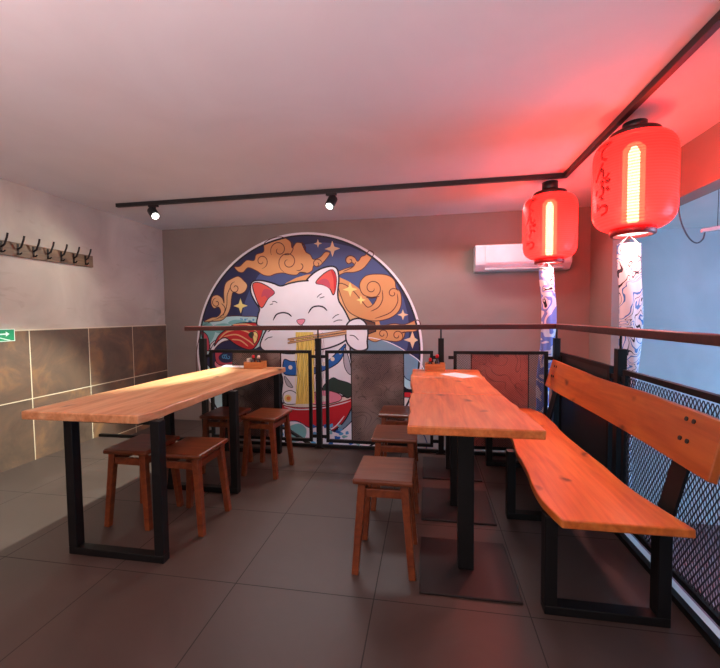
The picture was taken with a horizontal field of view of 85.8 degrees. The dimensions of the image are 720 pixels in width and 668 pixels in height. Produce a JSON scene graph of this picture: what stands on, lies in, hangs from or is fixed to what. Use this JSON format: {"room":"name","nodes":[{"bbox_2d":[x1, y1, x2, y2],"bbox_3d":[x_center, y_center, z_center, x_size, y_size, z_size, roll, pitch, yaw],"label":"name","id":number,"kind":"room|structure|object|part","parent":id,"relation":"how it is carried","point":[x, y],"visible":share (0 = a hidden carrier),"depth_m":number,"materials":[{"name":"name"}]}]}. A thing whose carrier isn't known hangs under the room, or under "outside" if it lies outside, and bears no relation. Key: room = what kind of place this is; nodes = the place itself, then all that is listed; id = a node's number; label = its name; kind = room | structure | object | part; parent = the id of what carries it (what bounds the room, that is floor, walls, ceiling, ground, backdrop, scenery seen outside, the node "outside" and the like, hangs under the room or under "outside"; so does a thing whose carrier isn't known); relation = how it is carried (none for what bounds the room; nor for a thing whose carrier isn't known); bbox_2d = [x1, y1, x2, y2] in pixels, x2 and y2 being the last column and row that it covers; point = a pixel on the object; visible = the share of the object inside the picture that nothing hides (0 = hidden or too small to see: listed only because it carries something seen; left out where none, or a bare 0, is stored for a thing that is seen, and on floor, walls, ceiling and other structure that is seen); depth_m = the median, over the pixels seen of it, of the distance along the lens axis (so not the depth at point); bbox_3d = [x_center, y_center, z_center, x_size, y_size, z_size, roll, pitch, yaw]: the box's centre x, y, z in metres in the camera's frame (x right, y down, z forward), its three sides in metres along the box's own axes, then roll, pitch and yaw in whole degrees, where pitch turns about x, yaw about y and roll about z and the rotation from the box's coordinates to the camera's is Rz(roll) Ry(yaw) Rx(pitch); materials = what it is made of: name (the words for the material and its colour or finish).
{"room":"restaurant","nodes":[
{"label":"restaurant","id":0,"kind":"room"},
{"bbox_2d":[0,178,164,329],"bbox_3d":[-3.334,0.422,1.765,0.150,3.705,7.496,0,3,10],"label":"wall","id":1,"kind":"structure","parent":0,"point":[124,285],"depth_m":3.93,"materials":[{"name":"paint"}]},
{"bbox_2d":[0,329,14,341],"bbox_3d":[-2.999,0.015,3.180,0.005,0.104,0.315,0,3,10],"label":"exit sign","id":2,"kind":"object","parent":1,"relation":"attached to","point":[5,334],"visible":1,"depth_m":3.28,"materials":[{"name":"green plastic"}]},
{"bbox_2d":[0,232,92,266],"bbox_3d":[-2.936,-0.758,3.343,0.102,0.177,1.550,0,3,10],"label":"coat rack","id":3,"kind":"object","parent":1,"relation":"attached to","point":[8,248],"visible":1,"depth_m":3.58,"materials":[{"name":"brown wood"}]},
{"bbox_2d":[0,325,167,472],"bbox_3d":[-3.259,1.165,1.712,0.012,2.225,7.346,0,3,10],"label":"wall tiles","id":4,"kind":"object","parent":1,"relation":"attached to","point":[40,368],"depth_m":3.77,"materials":[{"name":"tile"}]},
{"bbox_2d":[15,324,165,330],"bbox_3d":[-3.271,0.050,1.660,0.013,0.008,7.346,0,3,10],"label":"trim","id":5,"kind":"structure","parent":1,"relation":"attached to","point":[164,324],"depth_m":3.99,"materials":[{"name":"beige tile"}]},
{"bbox_2d":[99,433,719,655],"bbox_3d":[-0.861,1.311,2.045,4.583,0.310,3.605,0,3,10],"label":"trim","id":6,"kind":"structure","parent":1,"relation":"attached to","point":[690,614],"depth_m":2.01,"materials":[{"name":"black metal"}]},
{"bbox_2d":[552,329,560,427],"bbox_3d":[1.704,0.525,3.375,0.090,1.140,0.075,0,3,10],"label":"railing post","id":7,"kind":"object","parent":6,"relation":"on","point":[556,341],"visible":0.47,"depth_m":3.34,"materials":[{"name":"black metal"}]},
{"bbox_2d":[448,351,553,450],"bbox_3d":[1.241,0.595,3.451,0.888,0.887,0.028,0,3,10],"label":"railing section","id":8,"kind":"object","parent":7,"relation":"attached to","point":[508,372],"visible":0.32,"depth_m":3.42,"materials":[{"name":"black metal"}]},
{"bbox_2d":[612,336,626,479],"bbox_3d":[1.539,0.576,2.309,0.090,1.140,0.075,0,3,10],"label":"railing post","id":9,"kind":"object","parent":6,"relation":"on","point":[620,355],"visible":0.49,"depth_m":2.28,"materials":[{"name":"black metal"}]},
{"bbox_2d":[559,352,613,472],"bbox_3d":[1.632,0.619,2.841,0.028,0.887,1.040,0,3,10],"label":"railing section","id":10,"kind":"object","parent":9,"relation":"attached to","point":[592,433],"visible":0.5,"depth_m":2.73,"materials":[{"name":"black metal"}]},
{"bbox_3d":[1.532,0.047,2.277,0.014,0.080,0.013,0,3,10],"label":"support rod","id":11,"kind":"part","parent":9,"relation":"part of","materials":[{"name":"black metal"}]},
{"bbox_3d":[1.229,0.663,0.518,0.090,1.140,0.075,0,3,10],"label":"railing post","id":12,"kind":"object","parent":6,"relation":"on","visible":0},
{"bbox_2d":[620,370,719,626],"bbox_3d":[1.384,0.688,1.414,0.028,0.887,1.780,0,3,10],"label":"railing section","id":13,"kind":"object","parent":12,"relation":"attached to","point":[702,601],"visible":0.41,"depth_m":1.70,"materials":[{"name":"black metal"}]},
{"bbox_2d":[131,419,243,439],"bbox_3d":[-2.128,1.287,4.677,1.201,0.180,1.136,0,3,10],"label":"floor","id":14,"kind":"structure","parent":0,"point":[183,428],"depth_m":4.83,"materials":[{"name":"grey tile"}]},
{"bbox_2d":[0,0,719,229],"bbox_3d":[-0.675,-1.332,1.143,5.313,0.200,7.346,0,3,10],"label":"ceiling","id":15,"kind":"structure","parent":0,"point":[104,103],"depth_m":2.09,"materials":[{"name":"white paint"}]},
{"bbox_2d":[115,10,719,207],"bbox_3d":[-0.653,-1.257,2.083,4.328,0.038,3.198,0,3,10],"label":"track","id":16,"kind":"object","parent":15,"relation":"attached to","point":[713,24],"visible":1,"depth_m":3.29,"materials":[{"name":"black plastic"}]},
{"bbox_2d":[147,204,159,219],"bbox_3d":[-2.098,-1.235,3.940,0.140,0.152,0.090,2,4,42],"label":"track spotlight","id":17,"kind":"object","parent":16,"relation":"attached to","point":[152,211],"visible":1,"depth_m":3.92,"materials":[{"name":"black plastic"}]},
{"bbox_2d":[325,192,337,209],"bbox_3d":[-0.268,-1.239,3.622,0.107,0.155,0.135,0,3,10],"label":"track spotlight","id":18,"kind":"object","parent":16,"relation":"attached to","point":[332,199],"visible":1,"depth_m":3.60,"materials":[{"name":"black plastic"}]},
{"bbox_2d":[523,180,577,264],"bbox_3d":[1.656,-0.972,3.385,0.434,0.709,0.434,0,3,10],"label":"paper lantern","id":19,"kind":"object","parent":16,"relation":"hanging from","point":[550,217],"visible":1,"depth_m":3.22,"materials":[{"name":"red paper"}]},
{"bbox_2d":[536,262,556,413],"bbox_3d":[1.664,0.082,3.464,0.164,1.456,0.075,0,3,10],"label":"streamer","id":20,"kind":"object","parent":19,"relation":"hanging from","point":[546,274],"visible":0.64,"depth_m":3.43,"materials":[{"name":"fabric"}]},
{"bbox_2d":[542,180,557,189],"bbox_3d":[1.652,-1.289,3.370,0.128,0.074,0.128,0,3,10],"label":"socket","id":21,"kind":"object","parent":19,"relation":"attached to","point":[551,183],"depth_m":3.31,"materials":[{"name":"black plastic"}]},
{"bbox_2d":[592,118,680,238],"bbox_3d":[1.657,-0.938,2.349,0.436,0.679,0.434,0,3,10],"label":"paper lantern","id":22,"kind":"object","parent":16,"relation":"hanging from","point":[636,171],"visible":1,"depth_m":2.19,"materials":[{"name":"red paper"}]},
{"bbox_2d":[617,235,642,487],"bbox_3d":[1.691,0.184,2.447,0.158,1.607,0.080,0,3,10],"label":"streamer","id":23,"kind":"object","parent":22,"relation":"hanging from","point":[628,254],"visible":0.46,"depth_m":2.40,"materials":[{"name":"white fabric"}]},
{"bbox_2d":[618,232,648,235],"bbox_3d":[1.662,-0.623,2.364,0.206,0.007,0.206,0,3,10],"label":"diffuser","id":24,"kind":"object","parent":22,"relation":"attached to","point":[619,233],"depth_m":2.40,"materials":[{"name":"beige plastic"}]},
{"bbox_2d":[622,118,647,127],"bbox_3d":[1.655,-1.255,2.334,0.128,0.044,0.128,0,3,10],"label":"socket","id":25,"kind":"object","parent":22,"relation":"attached to","point":[639,120],"depth_m":2.28,"materials":[{"name":"black plastic"}]},
{"bbox_2d":[0,437,719,667],"bbox_3d":[-1.093,1.388,0.765,4.603,0.280,6.200,0,3,10],"label":"floor","id":26,"kind":"structure","parent":0,"point":[270,582],"depth_m":1.83,"materials":[{"name":"grey tile"}]},
{"bbox_2d":[103,434,183,530],"bbox_3d":[-1.382,0.931,2.490,0.313,0.482,0.334,0,3,10],"label":"stool","id":27,"kind":"object","parent":26,"relation":"on","point":[120,453],"visible":0.87,"depth_m":2.36,"materials":[{"name":"red wood"}]},
{"bbox_3d":[-1.523,0.951,2.376,0.073,0.456,0.060,0,3,10],"label":"leg","id":28,"kind":"part","parent":27,"relation":"part of","materials":[{"name":"red wood"}]},
{"bbox_3d":[-1.476,0.938,2.646,0.073,0.456,0.060,0,3,10],"label":"leg","id":29,"kind":"part","parent":27,"relation":"part of","materials":[{"name":"red wood"}]},
{"bbox_3d":[-1.384,0.705,2.479,0.296,0.028,0.330,0,3,10],"label":"seat","id":30,"kind":"part","parent":27,"relation":"part of","materials":[{"name":"brown wood"}]},
{"bbox_3d":[-1.287,0.950,2.335,0.073,0.456,0.060,0,3,10],"label":"leg","id":31,"kind":"part","parent":27,"relation":"part of","materials":[{"name":"red wood"}]},
{"bbox_3d":[-1.240,0.937,2.605,0.073,0.456,0.060,0,3,10],"label":"leg","id":32,"kind":"part","parent":27,"relation":"part of","materials":[{"name":"red wood"}]},
{"bbox_2d":[21,367,285,563],"bbox_3d":[-1.241,0.755,2.884,0.774,0.790,1.820,0,3,10],"label":"dining table","id":33,"kind":"object","parent":26,"relation":"on","point":[141,404],"visible":0.92,"depth_m":2.11,"materials":[{"name":"brown wood"}]},
{"bbox_3d":[-1.295,0.817,2.058,0.570,0.745,0.050,0,3,10],"label":"leg frame","id":34,"kind":"part","parent":33,"relation":"part of","materials":[{"name":"black metal"}]},
{"bbox_3d":[-1.159,0.779,2.840,0.570,0.745,0.050,0,3,10],"label":"leg frame","id":35,"kind":"part","parent":33,"relation":"part of","materials":[{"name":"black metal"}]},
{"bbox_2d":[222,365,243,366],"bbox_3d":[-1.238,0.315,3.817,0.275,0.002,0.181,0,3,10],"label":"menu card","id":36,"kind":"object","parent":33,"relation":"on","point":[224,365],"visible":0.81,"depth_m":3.78,"materials":[{"name":"white paper"}]},
{"bbox_3d":[-1.019,0.740,3.647,0.570,0.745,0.050,0,3,10],"label":"leg frame","id":37,"kind":"part","parent":33,"relation":"part of","materials":[{"name":"black metal"}]},
{"bbox_2d":[244,361,266,368],"bbox_3d":[-0.988,0.290,3.660,0.170,0.062,0.130,0,3,10],"label":"condiment caddy","id":38,"kind":"object","parent":33,"relation":"on","point":[263,364],"visible":0.93,"depth_m":3.60,"materials":[{"name":"brown wood"}]},
{"bbox_2d":[166,436,231,536],"bbox_3d":[-1.034,0.931,2.419,0.313,0.482,0.334,0,3,10],"label":"stool","id":39,"kind":"object","parent":26,"relation":"on","point":[197,452],"visible":0.8,"depth_m":2.35,"materials":[{"name":"red wood"}]},
{"bbox_3d":[-1.129,0.937,2.575,0.073,0.456,0.060,0,3,10],"label":"leg","id":40,"kind":"part","parent":39,"relation":"part of","materials":[{"name":"red wood"}]},
{"bbox_3d":[-1.036,0.704,2.409,0.296,0.028,0.330,0,3,10],"label":"seat","id":41,"kind":"part","parent":39,"relation":"part of","materials":[{"name":"brown wood"}]},
{"bbox_3d":[-0.939,0.950,2.264,0.073,0.456,0.060,0,3,10],"label":"leg","id":42,"kind":"part","parent":39,"relation":"part of","materials":[{"name":"red wood"}]},
{"bbox_3d":[-0.892,0.937,2.534,0.073,0.456,0.060,0,3,10],"label":"leg","id":43,"kind":"part","parent":39,"relation":"part of","materials":[{"name":"red wood"}]},
{"bbox_2d":[200,331,209,436],"bbox_3d":[-1.577,0.534,3.945,0.090,1.140,0.075,0,3,10],"label":"railing post","id":44,"kind":"object","parent":26,"relation":"on","point":[203,341],"visible":0.51,"depth_m":3.91,"materials":[{"name":"black metal"}]},
{"bbox_2d":[206,350,315,441],"bbox_3d":[-0.986,0.601,3.838,1.150,0.887,0.028,0,3,10],"label":"railing section","id":45,"kind":"object","parent":44,"relation":"attached to","point":[256,395],"visible":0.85,"depth_m":3.83,"materials":[{"name":"black metal"}]},
{"bbox_2d":[184,324,719,346],"bbox_3d":[-0.288,0.014,2.087,3.558,0.045,3.208,0,3,10],"label":"handrail","id":46,"kind":"object","parent":44,"relation":"on","point":[712,339],"visible":1,"depth_m":3.36,"materials":[{"name":"brown wood"}]},
{"bbox_2d":[199,407,253,473],"bbox_3d":[-1.124,0.892,3.276,0.313,0.482,0.334,0,3,10],"label":"stool","id":47,"kind":"object","parent":26,"relation":"on","point":[212,418],"visible":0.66,"depth_m":3.17,"materials":[{"name":"red wood"}]},
{"bbox_3d":[-1.265,0.911,3.163,0.073,0.456,0.060,0,3,10],"label":"leg","id":48,"kind":"part","parent":47,"relation":"part of","materials":[{"name":"red wood"}]},
{"bbox_3d":[-1.218,0.898,3.432,0.073,0.456,0.060,0,3,10],"label":"leg","id":49,"kind":"part","parent":47,"relation":"part of","materials":[{"name":"red wood"}]},
{"bbox_3d":[-1.126,0.665,3.266,0.296,0.028,0.330,0,3,10],"label":"seat","id":50,"kind":"part","parent":47,"relation":"part of","materials":[{"name":"brown wood"}]},
{"bbox_3d":[-1.029,0.911,3.122,0.073,0.456,0.060,0,3,10],"label":"leg","id":51,"kind":"part","parent":47,"relation":"part of","materials":[{"name":"red wood"}]},
{"bbox_3d":[-0.982,0.898,3.391,0.073,0.456,0.060,0,3,10],"label":"leg","id":52,"kind":"part","parent":47,"relation":"part of","materials":[{"name":"red wood"}]},
{"bbox_2d":[241,408,293,479],"bbox_3d":[-0.760,0.891,3.208,0.313,0.482,0.334,0,3,14],"label":"stool","id":53,"kind":"object","parent":26,"relation":"on","point":[275,417],"visible":1,"depth_m":3.09,"materials":[{"name":"red wood"}]},
{"bbox_3d":[-0.910,0.910,3.106,0.073,0.456,0.060,0,3,14],"label":"leg","id":54,"kind":"part","parent":53,"relation":"part of","materials":[{"name":"red wood"}]},
{"bbox_3d":[-0.842,0.897,3.371,0.073,0.456,0.060,0,3,14],"label":"leg","id":55,"kind":"part","parent":53,"relation":"part of","materials":[{"name":"red wood"}]},
{"bbox_3d":[-0.762,0.664,3.197,0.296,0.028,0.330,0,3,14],"label":"seat","id":56,"kind":"part","parent":53,"relation":"part of","materials":[{"name":"brown wood"}]},
{"bbox_3d":[-0.678,0.910,3.046,0.073,0.456,0.060,0,3,14],"label":"leg","id":57,"kind":"part","parent":53,"relation":"part of","materials":[{"name":"red wood"}]},
{"bbox_3d":[-0.609,0.897,3.311,0.073,0.456,0.060,0,3,14],"label":"leg","id":58,"kind":"part","parent":53,"relation":"part of","materials":[{"name":"red wood"}]},
{"bbox_2d":[314,330,323,448],"bbox_3d":[-0.395,0.531,3.740,0.090,1.140,0.075,0,3,10],"label":"railing post","id":59,"kind":"object","parent":26,"relation":"on","point":[318,360],"visible":0.97,"depth_m":3.71,"materials":[{"name":"black metal"}]},
{"bbox_2d":[321,350,437,446],"bbox_3d":[0.172,0.598,3.637,1.102,0.887,0.028,0,3,10],"label":"railing section","id":60,"kind":"object","parent":59,"relation":"attached to","point":[377,376],"visible":0.86,"depth_m":3.64,"materials":[{"name":"black metal"}]},
{"bbox_2d":[352,456,416,580],"bbox_3d":[0.138,0.936,2.028,0.313,0.482,0.334,0,3,10],"label":"stool","id":61,"kind":"object","parent":26,"relation":"on","point":[372,470],"visible":1,"depth_m":1.90,"materials":[{"name":"brown wood"}]},
{"bbox_3d":[-0.004,0.956,1.915,0.073,0.456,0.060,0,3,10],"label":"leg","id":62,"kind":"part","parent":61,"relation":"part of","materials":[{"name":"red wood"}]},
{"bbox_3d":[0.043,0.943,2.184,0.073,0.456,0.060,0,3,10],"label":"leg","id":63,"kind":"part","parent":61,"relation":"part of","materials":[{"name":"red wood"}]},
{"bbox_3d":[0.135,0.709,2.018,0.296,0.028,0.330,0,3,10],"label":"seat","id":64,"kind":"part","parent":61,"relation":"part of","materials":[{"name":"brown wood"}]},
{"bbox_3d":[0.233,0.955,1.874,0.073,0.456,0.060,0,3,10],"label":"leg","id":65,"kind":"part","parent":61,"relation":"part of","materials":[{"name":"red wood"}]},
{"bbox_3d":[0.280,0.942,2.143,0.073,0.456,0.060,0,3,10],"label":"leg","id":66,"kind":"part","parent":61,"relation":"part of","materials":[{"name":"red wood"}]},
{"bbox_2d":[370,425,418,513],"bbox_3d":[0.245,0.906,2.654,0.313,0.482,0.334,0,3,9],"label":"stool","id":67,"kind":"object","parent":26,"relation":"on","point":[382,434],"visible":0.81,"depth_m":2.52,"materials":[{"name":"red wood"}]},
{"bbox_3d":[0.106,0.925,2.537,0.073,0.456,0.060,0,3,9],"label":"leg","id":68,"kind":"part","parent":67,"relation":"part of","materials":[{"name":"red wood"}]},
{"bbox_3d":[0.243,0.679,2.643,0.296,0.028,0.330,0,3,9],"label":"seat","id":69,"kind":"part","parent":67,"relation":"part of","materials":[{"name":"brown wood"}]},
{"bbox_3d":[0.343,0.925,2.501,0.073,0.456,0.060,0,3,9],"label":"leg","id":70,"kind":"part","parent":67,"relation":"part of","materials":[{"name":"red wood"}]},
{"bbox_3d":[0.385,0.911,2.771,0.073,0.456,0.060,0,3,9],"label":"leg","id":71,"kind":"part","parent":67,"relation":"part of","materials":[{"name":"red wood"}]},
{"bbox_2d":[378,405,417,460],"bbox_3d":[0.325,0.876,3.258,0.313,0.482,0.334,0,3,11],"label":"stool","id":72,"kind":"object","parent":26,"relation":"on","point":[387,412],"visible":0.45,"depth_m":3.13,"materials":[{"name":"red wood"}]},
{"bbox_3d":[0.181,0.896,3.147,0.073,0.456,0.060,0,3,11],"label":"leg","id":73,"kind":"part","parent":72,"relation":"part of","materials":[{"name":"red wood"}]},
{"bbox_3d":[0.322,0.650,3.248,0.296,0.028,0.330,0,3,11],"label":"seat","id":74,"kind":"part","parent":72,"relation":"part of","materials":[{"name":"brown wood"}]},
{"bbox_3d":[0.469,0.883,3.370,0.073,0.456,0.060,0,3,11],"label":"leg","id":75,"kind":"part","parent":72,"relation":"part of","materials":[{"name":"red wood"}]},
{"bbox_2d":[436,330,445,454],"bbox_3d":[0.740,0.527,3.542,0.090,1.140,0.075,0,3,10],"label":"railing post","id":76,"kind":"object","parent":26,"relation":"on","point":[440,340],"visible":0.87,"depth_m":3.50,"materials":[{"name":"black metal"}]},
{"bbox_2d":[411,369,484,481],"bbox_3d":[0.714,0.719,3.206,0.569,0.790,0.495,0,3,10],"label":"bistro table","id":77,"kind":"object","parent":26,"relation":"on","point":[438,468],"visible":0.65,"depth_m":3.16,"materials":[{"name":"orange wood"}]},
{"bbox_2d":[425,362,444,370],"bbox_3d":[0.653,0.285,3.376,0.170,0.062,0.130,0,3,10],"label":"condiment caddy","id":78,"kind":"object","parent":77,"relation":"on","point":[428,367],"visible":1,"depth_m":3.31,"materials":[{"name":"brown wood"}]},
{"bbox_2d":[435,354,439,363],"bbox_3d":[0.675,0.242,3.390,0.044,0.128,0.044,0,3,10],"label":"sauce bottle","id":79,"kind":"object","parent":78,"relation":"in","point":[437,361],"visible":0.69,"depth_m":3.38,"materials":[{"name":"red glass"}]},
{"bbox_3d":[0.746,1.108,3.196,0.450,0.012,0.450,0,3,10],"label":"plate","id":80,"kind":"part","parent":77,"relation":"part of","materials":[{"name":"brown metal"}]},
{"bbox_2d":[441,372,477,377],"bbox_3d":[0.787,0.327,3.079,0.171,0.002,0.253,-2,3,-31],"label":"menu card","id":81,"kind":"object","parent":77,"relation":"on","point":[459,375],"visible":1,"depth_m":3.06,"materials":[{"name":"white paper"}]},
{"bbox_2d":[410,377,501,525],"bbox_3d":[0.628,0.744,2.676,0.569,0.790,0.660,0,3,10],"label":"bistro table","id":82,"kind":"object","parent":26,"relation":"on","point":[438,504],"visible":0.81,"depth_m":2.54,"materials":[{"name":"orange wood"}]},
{"bbox_3d":[0.640,1.138,2.586,0.450,0.012,0.450,0,3,10],"label":"plate","id":83,"kind":"part","parent":82,"relation":"part of","materials":[{"name":"brown metal"}]},
{"bbox_2d":[407,393,545,604],"bbox_3d":[0.544,0.776,2.014,0.587,0.790,0.715,0,3,10],"label":"bistro table","id":84,"kind":"object","parent":26,"relation":"on","point":[461,567],"visible":1,"depth_m":1.89,"materials":[{"name":"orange wood"}]},
{"bbox_3d":[0.530,1.169,1.951,0.450,0.012,0.450,0,3,10],"label":"plate","id":85,"kind":"part","parent":84,"relation":"part of","materials":[{"name":"brown metal"}]},
{"bbox_2d":[485,360,719,627],"bbox_3d":[1.219,0.704,2.389,0.611,0.884,1.950,0,3,10],"label":"bench","id":86,"kind":"object","parent":26,"relation":"on","point":[574,490],"visible":0.9,"depth_m":1.66,"materials":[{"name":"brown wood"}]},
{"bbox_3d":[1.298,0.894,3.232,0.477,0.424,0.060,0,3,10],"label":"leg frame","id":87,"kind":"part","parent":86,"relation":"part of","materials":[{"name":"black metal"}]},
{"bbox_3d":[1.151,0.935,2.386,0.477,0.424,0.060,0,3,10],"label":"leg frame","id":88,"kind":"part","parent":86,"relation":"part of","materials":[{"name":"black metal"}]},
{"bbox_3d":[1.170,0.703,2.422,0.500,0.036,1.901,0,3,10],"label":"seat","id":89,"kind":"part","parent":86,"relation":"part of","materials":[{"name":"brown wood"}]},
{"bbox_3d":[1.018,0.973,1.618,0.477,0.424,0.060,0,3,10],"label":"leg frame","id":90,"kind":"part","parent":86,"relation":"part of","materials":[{"name":"black metal"}]},
{"bbox_3d":[1.453,0.378,2.332,0.091,0.233,1.950,0,3,10],"label":"backrest","id":91,"kind":"part","parent":86,"relation":"part of","materials":[{"name":"brown wood"}]},
{"bbox_2d":[624,533,719,638],"bbox_3d":[1.418,1.310,1.647,0.040,0.298,3.600,0,3,10],"label":"trim","id":92,"kind":"structure","parent":26,"relation":"attached to","point":[710,624],"depth_m":1.69,"materials":[{"name":"white paint"}]},
{"bbox_2d":[162,207,719,524],"bbox_3d":[1.559,0.235,4.629,8.513,3.705,0.170,0,3,10],"label":"wall","id":93,"kind":"structure","parent":0,"point":[431,256],"depth_m":4.53,"materials":[{"name":"grey paint"}]},
{"bbox_2d":[196,232,426,448],"bbox_3d":[-0.695,0.636,4.966,3.071,3.837,0.007,0,3,10],"label":"wall mural","id":94,"kind":"object","parent":93,"relation":"attached to","point":[302,278],"visible":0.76,"depth_m":4.92,"materials":[{"name":"multicoloured paint"}]},
{"bbox_2d":[473,243,571,272],"bbox_3d":[1.810,-0.859,4.360,1.010,0.290,0.210,0,3,10],"label":"air conditioner","id":95,"kind":"object","parent":93,"relation":"attached to","point":[499,257],"visible":0.77,"depth_m":4.30,"materials":[{"name":"white plastic"}]},
{"bbox_3d":[1.837,-0.891,4.250,0.890,0.193,0.005,0,3,10],"label":"panel","id":96,"kind":"part","parent":95,"relation":"part of","materials":[{"name":"white plastic"}]},
{"bbox_2d":[589,233,629,365],"bbox_3d":[2.621,0.525,4.126,0.150,3.150,0.526,0,3,10],"label":"wall pier","id":97,"kind":"object","parent":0,"point":[604,288],"visible":0.14,"depth_m":4.00,"materials":[{"name":"white paint"}]},
{"bbox_2d":[591,122,719,238],"bbox_3d":[2.018,-1.163,0.684,0.150,0.555,7.346,0,3,10],"label":"beam","id":98,"kind":"structure","parent":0,"point":[700,157],"depth_m":2.61,"materials":[{"name":"white paint"}]},
{"bbox_2d":[631,523,719,629],"bbox_3d":[0.942,2.314,1.039,8.513,0.100,7.346,0,3,10],"label":"floor","id":99,"kind":"structure","parent":0,"point":[677,583],"depth_m":3.61,"materials":[{"name":"tile"}]},
{"bbox_2d":[657,189,719,228],"bbox_3d":[3.594,-1.202,0.408,3.050,0.485,7.346,0,3,10],"label":"ceiling","id":100,"kind":"structure","parent":0,"point":[704,211],"depth_m":3.57,"materials":[{"name":"white paint"}]},
{"bbox_2d":[678,190,719,243],"bbox_3d":[2.627,-0.867,2.821,0.537,0.390,0.052,0,3,22],"label":"lamp","id":101,"kind":"object","parent":100,"relation":"hanging from","point":[717,227],"visible":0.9,"depth_m":2.87,"materials":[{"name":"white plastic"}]},
{"bbox_3d":[-0.980,1.753,4.500,1.120,0.740,1.136,0,3,10],"label":"stair steps","id":102,"kind":"structure","parent":0,"visible":0},
{"bbox_2d":[283,426,310,442],"bbox_3d":[-0.261,1.405,4.157,1.565,0.887,0.040,0,3,10],"label":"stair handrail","id":103,"kind":"object","parent":102,"relation":"on","point":[295,434],"visible":0.02,"depth_m":4.21,"materials":[{"name":"black metal"}]}
]}

